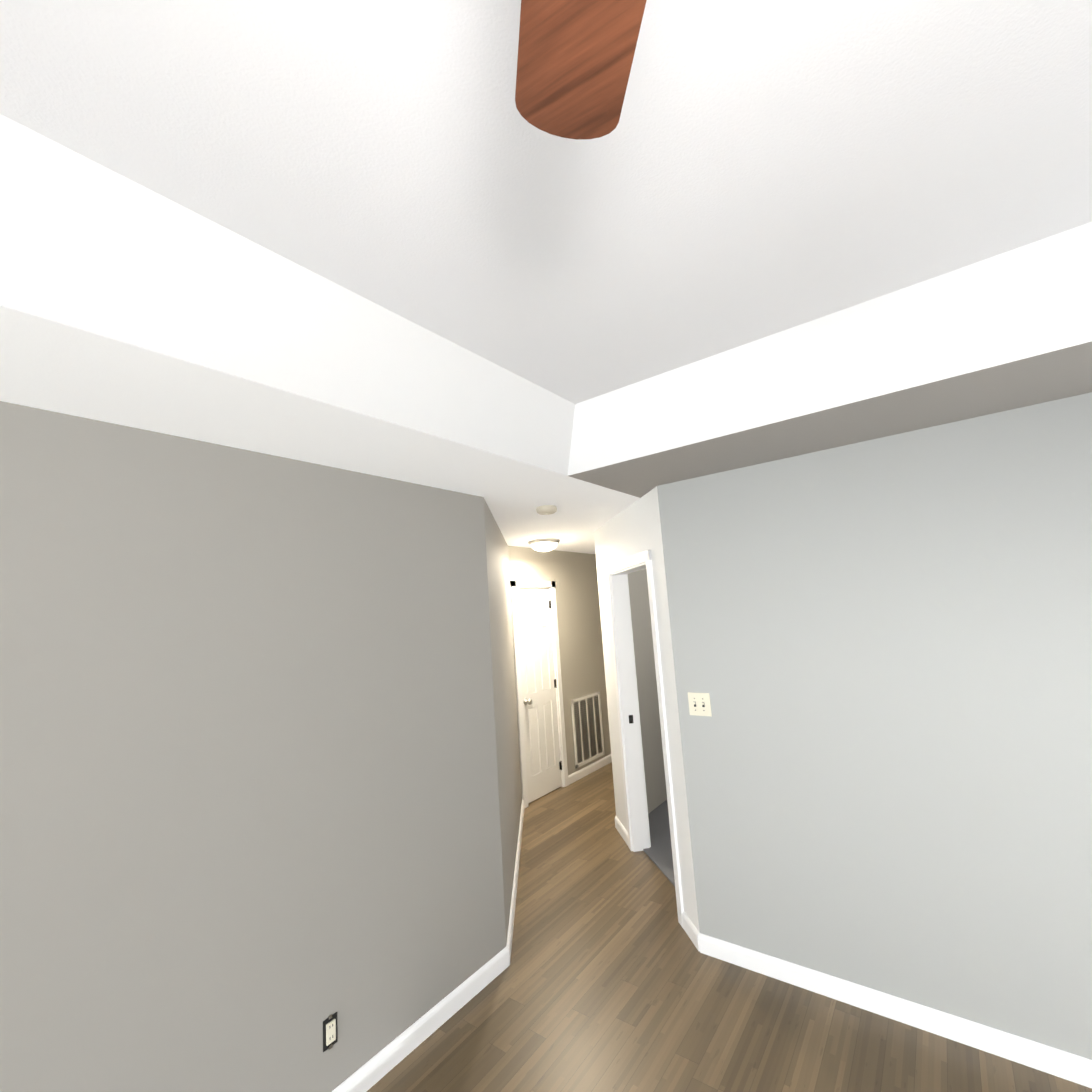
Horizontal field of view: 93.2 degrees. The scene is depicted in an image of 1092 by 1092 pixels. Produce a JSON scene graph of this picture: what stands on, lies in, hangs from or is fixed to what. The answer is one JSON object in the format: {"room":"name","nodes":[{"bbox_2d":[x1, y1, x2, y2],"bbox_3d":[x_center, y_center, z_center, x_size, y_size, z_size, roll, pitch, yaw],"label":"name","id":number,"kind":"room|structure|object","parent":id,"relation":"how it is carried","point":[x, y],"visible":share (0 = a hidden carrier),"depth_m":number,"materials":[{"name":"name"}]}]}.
{"room":"empty living room","nodes":[
{"label":"empty living room","id":0,"kind":"room"},
{"bbox_2d":[0,401,505,1091],"bbox_3d":[-1.605,0.800,1.142,0.120,2.440,4.242,-9,-9,36],"label":"wall","id":1,"kind":"structure","parent":0,"point":[250,835],"depth_m":1.76,"materials":[{"name":"grey paint"}]},
{"bbox_2d":[323,1012,337,1051],"bbox_3d":[-0.793,1.791,1.904,0.010,0.112,0.056,-9,-9,36],"label":"electrical outlet","id":2,"kind":"object","parent":1,"relation":"attached to","point":[330,1033],"visible":1,"depth_m":1.90,"materials":[{"name":"beige plastic"}]},
{"bbox_2d":[332,754,1091,1091],"bbox_3d":[-1.638,1.873,0.233,7.628,0.086,13.700,-9,-9,36],"label":"baseboard","id":3,"kind":"structure","parent":1,"relation":"attached to","point":[376,1068],"depth_m":2.18,"materials":[{"name":"white paint"}]},
{"bbox_2d":[484,499,521,944],"bbox_3d":[-0.344,1.070,3.846,0.120,2.440,2.129,-4,-7,-1],"label":"wall","id":4,"kind":"structure","parent":0,"point":[506,714],"depth_m":3.43,"materials":[{"name":"grey paint"}]},
{"bbox_2d":[0,114,1091,553],"bbox_3d":[-2.173,-0.629,0.905,7.630,0.400,13.800,-9,-9,36],"label":"ceiling","id":5,"kind":"structure","parent":0,"point":[86,244],"depth_m":1.56,"materials":[{"name":"white paint"}]},
{"bbox_2d":[528,538,559,552],"bbox_3d":[-0.015,0.011,4.877,0.304,0.120,0.304,-9,-9,36],"label":"hall light","id":6,"kind":"object","parent":5,"relation":"attached to","point":[545,545],"visible":1,"depth_m":4.78,"materials":[{"name":"white glass"}]},
{"bbox_2d":[536,505,556,514],"bbox_3d":[0.004,-0.228,3.346,0.136,0.046,0.136,-9,-9,36],"label":"smoke detector","id":7,"kind":"object","parent":5,"relation":"attached to","point":[546,510],"visible":1,"depth_m":3.30,"materials":[{"name":"beige plastic"}]},
{"bbox_2d":[0,0,1091,403],"bbox_3d":[0.070,-1.004,0.130,3.050,0.150,4.070,-9,-9,36],"label":"ceiling","id":8,"kind":"structure","parent":0,"point":[746,172],"depth_m":1.06,"materials":[{"name":"white paint"}]},
{"bbox_2d":[515,0,646,139],"bbox_3d":[0.089,-0.665,0.047,1.269,0.544,1.257,-9,-9,36],"label":"fan","id":9,"kind":"object","parent":8,"relation":"hanging from","point":[574,61],"visible":1,"depth_m":0.64,"materials":[{"name":"brown wood"}]},
{"bbox_2d":[508,546,610,783],"bbox_3d":[0.186,1.268,5.630,0.120,2.440,3.000,-9,-9,36],"label":"wall","id":10,"kind":"structure","parent":0,"point":[573,575],"depth_m":5.77,"materials":[{"name":"grey paint"}]},
{"bbox_2d":[516,588,561,802],"bbox_3d":[-0.055,1.426,5.164,0.103,2.015,0.571,-9,-9,36],"label":"closet door","id":11,"kind":"structure","parent":10,"relation":"in","point":[542,747],"depth_m":5.17,"materials":[{"name":"white paint"}]},
{"bbox_2d":[510,580,568,808],"bbox_3d":[-0.111,1.405,5.202,0.152,2.098,0.716,-9,-9,36],"label":"door frame","id":12,"kind":"structure","parent":10,"relation":"attached to","point":[515,585],"depth_m":5.27,"materials":[{"name":"white paint"}]},
{"bbox_2d":[571,692,604,767],"bbox_3d":[0.469,2.021,5.732,0.015,0.700,0.580,-9,-9,36],"label":"air vent","id":13,"kind":"object","parent":10,"relation":"in","point":[588,738],"visible":0.96,"depth_m":5.72,"materials":[{"name":"white plastic"}]},
{"bbox_2d":[594,486,699,932],"bbox_3d":[0.666,0.971,3.593,0.120,2.440,1.601,-3,-8,-8],"label":"wall","id":14,"kind":"structure","parent":0,"point":[634,528],"depth_m":3.07,"materials":[{"name":"white paint"}]},
{"bbox_2d":[629,715,632,723],"bbox_3d":[0.640,1.304,3.891,0.033,0.060,0.002,-3,-8,-8],"label":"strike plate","id":15,"kind":"structure","parent":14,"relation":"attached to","point":[630,718],"depth_m":3.89,"materials":[{"name":"grey metal"}]},
{"bbox_2d":[606,550,683,927],"bbox_3d":[0.689,1.127,3.483,0.152,2.098,1.016,-3,-8,-8],"label":"door frame","id":16,"kind":"structure","parent":14,"relation":"attached to","point":[637,819],"depth_m":3.84,"materials":[{"name":"white paint"}]},
{"bbox_2d":[628,569,666,813],"bbox_3d":[1.248,1.150,5.257,0.120,2.440,2.324,-9,-9,36],"label":"wall","id":17,"kind":"structure","parent":0,"point":[655,780],"depth_m":4.68,"materials":[{"name":"grey paint"}]},
{"bbox_2d":[643,800,674,885],"bbox_3d":[2.319,2.117,3.733,3.300,0.032,3.330,-9,-9,36],"label":"floor","id":18,"kind":"structure","parent":0,"point":[658,852],"depth_m":3.87,"materials":[{"name":"grey"}]},
{"bbox_2d":[367,762,1091,1091],"bbox_3d":[-1.692,1.983,0.329,8.400,0.100,13.800,-9,-9,36],"label":"floor","id":19,"kind":"structure","parent":0,"point":[611,978],"depth_m":2.23,"materials":[{"name":"brown wood"}]},
{"bbox_2d":[569,341,1091,497],"bbox_3d":[2.877,-0.669,3.143,3.848,0.400,4.150,-9,-9,36],"label":"ceiling soffit","id":20,"kind":"structure","parent":0,"point":[1052,376],"depth_m":2.06,"materials":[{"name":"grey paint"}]},
{"bbox_2d":[657,392,1091,1059],"bbox_3d":[2.124,0.643,1.821,3.456,2.440,0.120,-9,-9,36],"label":"wall","id":21,"kind":"structure","parent":0,"point":[883,652],"depth_m":2.19,"materials":[{"name":"grey paint"}]},
{"bbox_2d":[688,692,711,715],"bbox_3d":[0.806,0.834,2.721,0.117,0.117,0.019,-9,-9,36],"label":"light switch","id":22,"kind":"object","parent":21,"relation":"attached to","point":[699,704],"visible":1,"depth_m":2.72,"materials":[{"name":"beige plastic"}]}
]}

